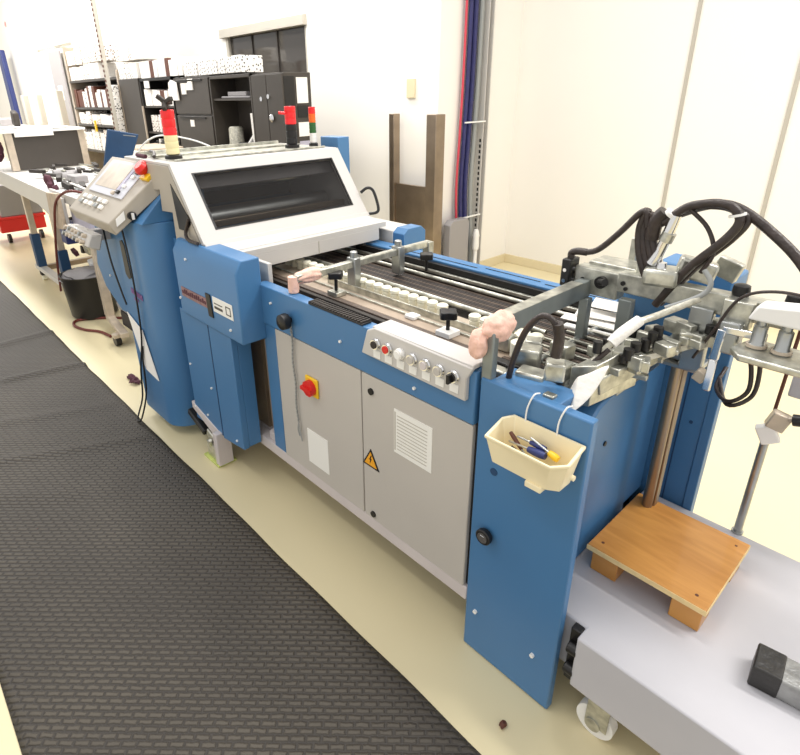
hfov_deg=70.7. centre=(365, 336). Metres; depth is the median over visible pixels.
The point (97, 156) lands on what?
rack
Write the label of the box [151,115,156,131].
binder
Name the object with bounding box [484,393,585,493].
bin
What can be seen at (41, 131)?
sheet
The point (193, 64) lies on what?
carton
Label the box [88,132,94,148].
file box
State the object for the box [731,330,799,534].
stand
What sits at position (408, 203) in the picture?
guard
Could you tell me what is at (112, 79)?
shelf
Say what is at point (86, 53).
file box
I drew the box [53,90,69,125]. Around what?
post
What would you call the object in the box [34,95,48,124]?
post
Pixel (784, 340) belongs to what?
cylinder
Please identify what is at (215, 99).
shelf
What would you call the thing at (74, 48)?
file box
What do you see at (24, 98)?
post
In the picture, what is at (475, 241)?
plug
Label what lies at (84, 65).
file box
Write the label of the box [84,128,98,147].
file box
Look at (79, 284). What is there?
tub
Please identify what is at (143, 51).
file box
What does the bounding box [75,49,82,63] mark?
file box
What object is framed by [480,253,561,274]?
baseboard
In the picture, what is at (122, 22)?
wall
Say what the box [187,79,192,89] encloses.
sticky note
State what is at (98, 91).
binder
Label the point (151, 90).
binder
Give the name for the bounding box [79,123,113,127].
shelf
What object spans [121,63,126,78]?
file box
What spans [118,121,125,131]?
carton
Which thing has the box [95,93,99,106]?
binder
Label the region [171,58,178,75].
file box
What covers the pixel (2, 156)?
jacket
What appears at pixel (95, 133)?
file box
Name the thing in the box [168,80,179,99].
paper
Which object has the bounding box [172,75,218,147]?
tall cabinet
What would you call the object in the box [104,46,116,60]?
file box
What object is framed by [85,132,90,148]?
file box
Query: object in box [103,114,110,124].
file box
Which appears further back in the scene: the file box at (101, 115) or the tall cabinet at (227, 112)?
the file box at (101, 115)
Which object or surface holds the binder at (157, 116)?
on the open shelf at (158, 82)
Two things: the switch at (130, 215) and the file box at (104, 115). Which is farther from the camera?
the file box at (104, 115)
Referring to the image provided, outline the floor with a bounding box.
[0,208,799,754]
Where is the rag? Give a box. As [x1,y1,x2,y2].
[570,366,608,409]
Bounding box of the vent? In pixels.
[394,411,426,465]
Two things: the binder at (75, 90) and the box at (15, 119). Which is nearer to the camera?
the binder at (75, 90)
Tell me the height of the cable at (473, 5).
4.301 m
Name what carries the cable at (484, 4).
attached to the cable tray at (489, 19)
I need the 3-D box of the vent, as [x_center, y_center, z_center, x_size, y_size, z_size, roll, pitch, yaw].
[0.147,0.338,1.843,0.001,0.150,0.147,-21,30,-37]
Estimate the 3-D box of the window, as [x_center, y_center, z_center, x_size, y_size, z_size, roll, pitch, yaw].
[-1.184,-2.457,6.978,0.110,2.520,1.800,-21,30,-37]
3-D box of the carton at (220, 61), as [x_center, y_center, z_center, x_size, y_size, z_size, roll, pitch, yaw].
[-1.326,-2.696,5.604,0.250,0.144,0.142,-21,30,-37]
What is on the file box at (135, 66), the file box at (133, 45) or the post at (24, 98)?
the file box at (133, 45)
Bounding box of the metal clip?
[543,391,556,399]
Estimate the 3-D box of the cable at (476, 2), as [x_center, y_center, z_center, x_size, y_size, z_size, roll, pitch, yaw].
[0.934,-2.607,4.845,0.092,4.301,0.062,-21,30,-37]
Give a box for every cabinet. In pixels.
[119,78,147,144]
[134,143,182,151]
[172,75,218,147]
[208,73,263,144]
[250,72,311,142]
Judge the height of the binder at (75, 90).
0.259 m
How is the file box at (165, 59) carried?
on the open shelf at (158, 82)
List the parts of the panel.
post, panel, leg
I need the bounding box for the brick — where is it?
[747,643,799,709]
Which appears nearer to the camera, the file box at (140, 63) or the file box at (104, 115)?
the file box at (140, 63)
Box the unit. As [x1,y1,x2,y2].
[62,135,424,467]
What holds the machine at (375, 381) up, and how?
on the floor
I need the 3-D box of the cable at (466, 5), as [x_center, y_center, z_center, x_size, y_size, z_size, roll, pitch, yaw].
[0.846,-2.586,4.798,0.074,4.301,0.044,-21,30,-37]
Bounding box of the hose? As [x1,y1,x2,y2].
[72,317,121,337]
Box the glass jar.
[229,126,244,143]
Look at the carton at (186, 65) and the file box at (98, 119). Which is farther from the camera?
the file box at (98, 119)
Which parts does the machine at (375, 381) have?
wedge plate, corner post, adjusting knob, foam post, hanging chain, cabinet door, clamp knob, frame, rail, guide plate, ball rail, cabinet door, button panel, rod, clamp knob, panel, clamp knob, rod, switch lever, rod, rail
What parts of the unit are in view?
box arm, display panel, selector plate, panel, number plate, panel, plate, plate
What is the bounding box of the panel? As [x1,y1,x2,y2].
[0,125,90,170]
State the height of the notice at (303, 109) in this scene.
0.100 m
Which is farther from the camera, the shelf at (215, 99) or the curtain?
the curtain
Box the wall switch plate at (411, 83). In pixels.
[406,78,415,97]
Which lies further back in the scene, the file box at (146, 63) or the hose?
the file box at (146, 63)
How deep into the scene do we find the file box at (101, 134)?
8.56 m
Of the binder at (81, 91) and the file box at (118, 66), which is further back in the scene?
the binder at (81, 91)
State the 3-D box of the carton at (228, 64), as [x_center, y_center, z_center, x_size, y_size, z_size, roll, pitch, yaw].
[-1.229,-2.650,5.510,0.250,0.131,0.131,-21,30,-37]
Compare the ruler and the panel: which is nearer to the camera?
the ruler
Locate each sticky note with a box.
[144,81,149,87]
[180,83,186,93]
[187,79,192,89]
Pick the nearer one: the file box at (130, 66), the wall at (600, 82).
the wall at (600, 82)
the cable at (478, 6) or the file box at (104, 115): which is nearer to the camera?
the cable at (478, 6)
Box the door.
[30,28,79,125]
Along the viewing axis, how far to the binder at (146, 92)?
6.95 m
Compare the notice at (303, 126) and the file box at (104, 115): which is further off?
the file box at (104, 115)
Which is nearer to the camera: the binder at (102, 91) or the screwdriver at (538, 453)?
the screwdriver at (538, 453)
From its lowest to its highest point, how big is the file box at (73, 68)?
0.189 m
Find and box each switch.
[127,212,136,219]
[300,374,318,398]
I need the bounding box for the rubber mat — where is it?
[0,281,480,754]
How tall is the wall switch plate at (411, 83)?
0.160 m
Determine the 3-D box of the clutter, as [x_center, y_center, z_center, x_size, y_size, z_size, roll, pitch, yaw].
[-1.050,-0.904,2.775,0.027,0.027,0.281,-10,25,-20]
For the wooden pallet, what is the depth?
1.70 m
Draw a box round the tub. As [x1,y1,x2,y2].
[58,266,117,319]
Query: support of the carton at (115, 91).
on the carton at (117, 102)
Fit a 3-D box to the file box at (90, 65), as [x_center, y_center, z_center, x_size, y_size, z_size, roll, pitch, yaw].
[-3.866,-3.855,8.182,0.250,0.206,0.193,-21,30,-37]
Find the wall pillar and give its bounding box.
[373,0,523,260]
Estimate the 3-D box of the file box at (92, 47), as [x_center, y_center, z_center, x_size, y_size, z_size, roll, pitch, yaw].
[-3.715,-3.988,7.943,0.250,0.203,0.138,-21,30,-37]
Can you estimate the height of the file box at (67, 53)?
0.191 m
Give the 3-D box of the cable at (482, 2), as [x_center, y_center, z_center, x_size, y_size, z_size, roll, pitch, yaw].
[0.994,-2.630,4.893,0.092,4.301,0.062,-21,30,-37]
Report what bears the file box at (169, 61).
on the open shelf at (158, 82)
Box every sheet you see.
[13,128,53,136]
[38,126,72,127]
[127,312,158,380]
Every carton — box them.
[111,85,119,96]
[113,97,121,108]
[116,109,123,120]
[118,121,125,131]
[183,61,193,76]
[190,61,198,75]
[197,61,206,75]
[204,59,224,74]
[210,59,231,74]
[217,57,244,73]
[225,58,232,72]
[231,55,262,72]
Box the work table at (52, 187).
[0,161,100,290]
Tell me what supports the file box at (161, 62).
on the open shelf at (158, 82)
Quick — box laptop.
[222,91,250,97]
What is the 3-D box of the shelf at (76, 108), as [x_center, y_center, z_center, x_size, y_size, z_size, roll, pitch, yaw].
[-3.814,-3.420,8.428,0.420,0.030,2.050,-21,30,-37]
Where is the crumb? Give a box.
[499,720,506,728]
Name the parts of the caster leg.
foot arm, motor mount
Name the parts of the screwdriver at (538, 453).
handle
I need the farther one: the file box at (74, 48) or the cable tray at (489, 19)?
the file box at (74, 48)
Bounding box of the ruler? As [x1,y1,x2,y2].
[250,113,254,141]
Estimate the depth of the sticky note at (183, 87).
6.13 m
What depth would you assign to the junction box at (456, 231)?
5.33 m
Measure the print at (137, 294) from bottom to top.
0.065 m
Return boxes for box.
[10,110,20,126]
[65,51,82,65]
[69,51,75,64]
[69,68,74,80]
[72,67,78,80]
[73,48,82,64]
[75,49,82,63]
[76,68,81,79]
[79,66,85,79]
[80,112,85,123]
[83,45,94,62]
[83,64,89,79]
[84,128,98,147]
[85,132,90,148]
[86,110,106,123]
[87,63,95,78]
[88,48,95,62]
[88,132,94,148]
[90,45,100,61]
[92,114,98,123]
[92,128,108,149]
[93,62,116,78]
[94,44,116,61]
[94,131,99,149]
[95,114,101,124]
[96,131,103,150]
[100,113,110,124]
[100,133,105,150]
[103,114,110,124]
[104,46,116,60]
[107,115,111,124]
[114,45,120,61]
[117,65,122,79]
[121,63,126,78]
[122,46,133,60]
[124,63,130,78]
[126,45,148,60]
[129,42,155,59]
[129,63,133,78]
[131,63,140,77]
[136,45,163,58]
[139,62,144,78]
[142,63,147,77]
[145,62,150,77]
[149,60,154,77]
[152,60,158,77]
[158,60,166,76]
[164,58,170,75]
[168,60,172,75]
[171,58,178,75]
[177,57,201,75]
[443,217,468,260]
[788,376,799,398]
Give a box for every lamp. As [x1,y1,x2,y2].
[155,94,182,158]
[278,106,298,147]
[308,107,317,145]
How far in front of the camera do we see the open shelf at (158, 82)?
7.07 m
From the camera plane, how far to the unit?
2.76 m
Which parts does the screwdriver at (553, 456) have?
handle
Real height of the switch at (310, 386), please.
0.083 m
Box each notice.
[296,77,307,102]
[298,105,308,117]
[299,122,309,136]
[300,140,309,144]
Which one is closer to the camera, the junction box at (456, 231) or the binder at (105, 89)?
the junction box at (456, 231)
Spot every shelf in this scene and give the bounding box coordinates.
[70,77,116,82]
[75,107,121,109]
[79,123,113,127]
[88,148,104,152]
[139,76,184,145]
[214,98,250,100]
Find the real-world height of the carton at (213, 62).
0.138 m
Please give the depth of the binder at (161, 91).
6.61 m
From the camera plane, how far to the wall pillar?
5.21 m
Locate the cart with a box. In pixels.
[0,212,46,242]
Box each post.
[20,95,34,125]
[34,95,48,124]
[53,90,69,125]
[90,0,118,130]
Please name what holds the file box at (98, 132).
on the rack
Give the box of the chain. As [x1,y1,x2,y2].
[127,374,140,384]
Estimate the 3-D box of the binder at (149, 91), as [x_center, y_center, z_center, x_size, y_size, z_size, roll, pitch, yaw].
[-2.541,-2.957,6.966,0.250,0.184,0.066,-21,30,-37]
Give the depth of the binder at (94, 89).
8.27 m
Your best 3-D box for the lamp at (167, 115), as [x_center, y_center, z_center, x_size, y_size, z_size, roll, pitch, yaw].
[-0.909,-0.970,2.607,0.081,0.280,0.101,-21,30,-37]
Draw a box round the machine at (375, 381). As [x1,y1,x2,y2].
[259,240,644,599]
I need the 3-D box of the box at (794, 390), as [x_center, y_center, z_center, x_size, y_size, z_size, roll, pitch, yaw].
[1.436,0.566,1.781,0.120,0.985,0.325,-21,30,-37]
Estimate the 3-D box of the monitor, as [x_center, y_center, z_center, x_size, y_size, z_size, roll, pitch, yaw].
[-1.474,-1.300,4.184,0.945,0.468,0.232,3,24,10]
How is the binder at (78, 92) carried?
on the rack
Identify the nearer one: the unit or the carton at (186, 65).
the unit
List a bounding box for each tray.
[0,215,46,232]
[136,140,324,161]
[464,0,495,263]
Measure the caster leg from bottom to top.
0.750 m
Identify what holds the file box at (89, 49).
on the file box at (90, 65)
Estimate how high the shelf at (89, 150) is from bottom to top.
0.030 m
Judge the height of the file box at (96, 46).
0.212 m
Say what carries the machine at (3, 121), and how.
on the desk at (6, 158)
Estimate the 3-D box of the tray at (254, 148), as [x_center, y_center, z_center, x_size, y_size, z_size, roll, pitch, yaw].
[-0.695,-0.984,2.965,0.860,0.018,0.465,-21,30,-37]
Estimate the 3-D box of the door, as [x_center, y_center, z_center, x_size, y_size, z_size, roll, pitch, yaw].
[-5.734,-4.201,10.856,0.070,2.840,2.800,-21,30,-37]
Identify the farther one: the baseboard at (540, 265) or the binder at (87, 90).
the binder at (87, 90)
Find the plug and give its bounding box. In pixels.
[472,229,479,262]
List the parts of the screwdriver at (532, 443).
handle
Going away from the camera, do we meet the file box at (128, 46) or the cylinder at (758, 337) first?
the cylinder at (758, 337)
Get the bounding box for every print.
[131,288,142,301]
[214,303,230,316]
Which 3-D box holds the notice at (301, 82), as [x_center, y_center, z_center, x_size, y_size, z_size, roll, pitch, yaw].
[-0.561,-2.183,4.990,0.120,0.210,0.004,-21,30,-37]
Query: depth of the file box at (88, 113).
8.68 m
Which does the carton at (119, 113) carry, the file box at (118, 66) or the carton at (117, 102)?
the carton at (117, 102)
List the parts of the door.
pane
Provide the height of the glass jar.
0.209 m
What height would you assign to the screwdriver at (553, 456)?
0.026 m
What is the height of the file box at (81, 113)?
0.165 m
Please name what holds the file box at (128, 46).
on the file box at (130, 66)
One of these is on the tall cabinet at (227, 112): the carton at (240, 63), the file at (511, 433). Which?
the carton at (240, 63)
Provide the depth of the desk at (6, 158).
10.98 m
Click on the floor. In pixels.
(413, 619)
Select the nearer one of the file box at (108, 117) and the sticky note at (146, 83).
the sticky note at (146, 83)
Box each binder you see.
[74,89,84,106]
[77,91,82,106]
[80,90,84,106]
[82,92,87,106]
[86,86,91,106]
[88,86,94,106]
[91,86,106,106]
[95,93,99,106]
[97,89,104,106]
[100,92,103,106]
[101,90,107,106]
[105,89,109,106]
[144,89,152,105]
[148,89,167,105]
[151,90,155,105]
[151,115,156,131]
[153,90,158,105]
[154,115,159,131]
[158,115,162,131]
[159,90,167,103]
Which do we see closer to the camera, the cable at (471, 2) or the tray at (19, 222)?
the cable at (471, 2)
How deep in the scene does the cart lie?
7.56 m
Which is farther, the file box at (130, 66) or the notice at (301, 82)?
the file box at (130, 66)
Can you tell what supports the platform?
on the floor
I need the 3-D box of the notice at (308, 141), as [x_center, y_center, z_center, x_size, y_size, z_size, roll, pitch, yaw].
[-0.551,-1.738,5.183,0.120,0.120,0.004,-21,30,-37]
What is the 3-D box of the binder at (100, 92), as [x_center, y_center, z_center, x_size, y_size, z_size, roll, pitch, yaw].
[-3.698,-3.438,8.170,0.250,0.203,0.081,-21,30,-37]
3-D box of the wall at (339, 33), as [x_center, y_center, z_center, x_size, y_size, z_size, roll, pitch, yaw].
[-1.390,-3.449,6.915,0.180,4.400,4.650,-21,30,-37]
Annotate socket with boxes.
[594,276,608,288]
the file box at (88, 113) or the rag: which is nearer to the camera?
the rag
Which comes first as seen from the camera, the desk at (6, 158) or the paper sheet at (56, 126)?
the paper sheet at (56, 126)
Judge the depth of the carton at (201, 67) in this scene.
5.83 m
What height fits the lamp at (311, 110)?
0.205 m
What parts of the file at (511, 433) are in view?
handle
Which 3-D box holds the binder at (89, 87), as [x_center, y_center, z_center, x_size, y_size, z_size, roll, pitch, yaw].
[-3.998,-3.612,8.473,0.250,0.294,0.153,-21,30,-37]
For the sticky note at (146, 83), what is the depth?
6.78 m
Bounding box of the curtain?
[0,50,22,124]
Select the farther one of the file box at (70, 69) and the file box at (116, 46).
the file box at (70, 69)
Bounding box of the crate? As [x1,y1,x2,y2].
[0,184,42,216]
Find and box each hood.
[168,148,379,246]
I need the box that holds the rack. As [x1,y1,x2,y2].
[62,47,127,168]
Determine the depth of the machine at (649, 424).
1.61 m
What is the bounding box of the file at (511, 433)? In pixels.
[509,431,525,453]
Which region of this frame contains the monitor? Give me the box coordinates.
[103,129,209,166]
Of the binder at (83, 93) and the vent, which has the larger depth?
the binder at (83, 93)
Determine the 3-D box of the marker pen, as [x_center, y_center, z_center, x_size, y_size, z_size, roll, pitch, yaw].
[-1.101,-0.887,2.761,0.018,0.018,0.120,-19,29,-35]
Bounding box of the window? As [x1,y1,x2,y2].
[218,14,307,72]
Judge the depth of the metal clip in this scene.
1.44 m
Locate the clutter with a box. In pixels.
[149,149,155,157]
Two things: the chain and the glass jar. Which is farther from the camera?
the glass jar
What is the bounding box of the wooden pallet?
[587,493,750,630]
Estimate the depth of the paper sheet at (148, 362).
3.10 m
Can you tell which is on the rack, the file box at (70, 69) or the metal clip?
the file box at (70, 69)
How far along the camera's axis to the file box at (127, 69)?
7.17 m
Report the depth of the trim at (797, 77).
4.17 m
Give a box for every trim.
[657,0,702,241]
[746,60,799,283]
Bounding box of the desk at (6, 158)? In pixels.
[0,125,71,216]
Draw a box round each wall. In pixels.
[0,0,175,166]
[169,0,375,217]
[505,0,799,301]
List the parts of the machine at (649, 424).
hand knob, post, plate, bar leg, arm plate, bar leg, fold panel, cross arm, lift rail, plate, head plate, hook lever, cup plate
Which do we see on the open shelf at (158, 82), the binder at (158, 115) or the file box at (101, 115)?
the binder at (158, 115)
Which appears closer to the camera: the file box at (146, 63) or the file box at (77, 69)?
the file box at (146, 63)
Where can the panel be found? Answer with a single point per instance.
(68, 145)
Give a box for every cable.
[455,0,467,217]
[458,0,473,217]
[462,5,473,216]
[463,0,478,216]
[467,6,478,184]
[468,0,484,261]
[472,4,484,250]
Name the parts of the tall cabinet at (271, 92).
door, handle, door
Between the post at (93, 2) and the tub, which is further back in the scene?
the post at (93, 2)
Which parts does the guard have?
post, cross plate, post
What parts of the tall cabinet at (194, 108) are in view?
drawer pull, drawer, drawer pull, drawer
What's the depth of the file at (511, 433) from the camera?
1.45 m
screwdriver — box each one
[509,440,547,459]
[517,435,546,451]
[530,437,559,461]
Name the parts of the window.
pane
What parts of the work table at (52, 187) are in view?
leg, frame, guide arm, guide arm, foot rail, leg, guide arm, guide arm, roller frame, guide arm, guide arm, motor, guide arm, guide arm, guide arm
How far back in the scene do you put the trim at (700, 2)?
4.51 m
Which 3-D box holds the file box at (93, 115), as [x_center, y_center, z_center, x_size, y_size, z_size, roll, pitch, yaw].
[-4.038,-3.341,8.650,0.250,0.138,0.181,-21,30,-37]
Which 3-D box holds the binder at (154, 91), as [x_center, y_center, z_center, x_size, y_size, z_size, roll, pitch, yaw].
[-2.431,-2.909,6.862,0.250,0.175,0.114,-21,30,-37]
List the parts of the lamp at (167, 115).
star knob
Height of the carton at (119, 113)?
0.140 m
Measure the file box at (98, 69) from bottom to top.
0.206 m
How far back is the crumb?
1.68 m
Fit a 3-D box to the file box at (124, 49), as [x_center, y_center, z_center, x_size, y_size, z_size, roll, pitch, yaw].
[-2.943,-3.603,7.174,0.250,0.163,0.140,-21,30,-37]
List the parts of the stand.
thin rod, stop knob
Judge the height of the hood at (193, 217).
0.350 m
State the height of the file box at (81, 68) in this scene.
0.187 m
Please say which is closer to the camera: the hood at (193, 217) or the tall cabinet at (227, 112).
the hood at (193, 217)
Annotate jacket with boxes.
[0,142,4,161]
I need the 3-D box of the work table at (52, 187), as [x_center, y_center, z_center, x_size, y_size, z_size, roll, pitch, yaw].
[-2.855,-1.099,5.632,0.930,1.170,5.000,-21,30,-37]
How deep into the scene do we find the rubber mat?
2.07 m
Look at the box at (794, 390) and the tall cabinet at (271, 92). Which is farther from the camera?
the tall cabinet at (271, 92)
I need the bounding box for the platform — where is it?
[559,490,799,754]
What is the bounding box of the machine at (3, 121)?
[0,118,20,125]
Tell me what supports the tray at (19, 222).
on the cart
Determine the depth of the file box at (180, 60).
6.14 m
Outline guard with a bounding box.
[389,114,444,254]
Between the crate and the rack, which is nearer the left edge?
the crate
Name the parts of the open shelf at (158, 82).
shelf, shelf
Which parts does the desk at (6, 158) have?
leg, leg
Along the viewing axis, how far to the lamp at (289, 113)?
3.01 m
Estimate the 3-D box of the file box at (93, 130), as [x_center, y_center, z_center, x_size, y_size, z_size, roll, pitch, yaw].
[-4.148,-3.117,8.891,0.250,0.301,0.126,-21,30,-37]
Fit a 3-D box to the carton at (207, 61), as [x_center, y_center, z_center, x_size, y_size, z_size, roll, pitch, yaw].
[-1.512,-2.773,5.796,0.250,0.141,0.131,-21,30,-37]
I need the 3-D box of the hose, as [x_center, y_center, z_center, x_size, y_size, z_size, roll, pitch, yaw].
[-2.263,-0.071,4.667,0.404,0.022,0.477,-5,24,-9]
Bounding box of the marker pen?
[135,153,146,157]
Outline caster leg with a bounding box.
[90,248,132,345]
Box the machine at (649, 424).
[464,199,799,708]
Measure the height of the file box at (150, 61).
0.188 m
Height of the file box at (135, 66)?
0.172 m
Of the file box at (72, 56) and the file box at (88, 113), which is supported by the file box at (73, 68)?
the file box at (72, 56)
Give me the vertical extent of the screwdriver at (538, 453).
0.023 m
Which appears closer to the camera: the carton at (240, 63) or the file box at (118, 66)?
the carton at (240, 63)
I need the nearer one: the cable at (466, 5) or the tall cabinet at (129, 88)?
the cable at (466, 5)

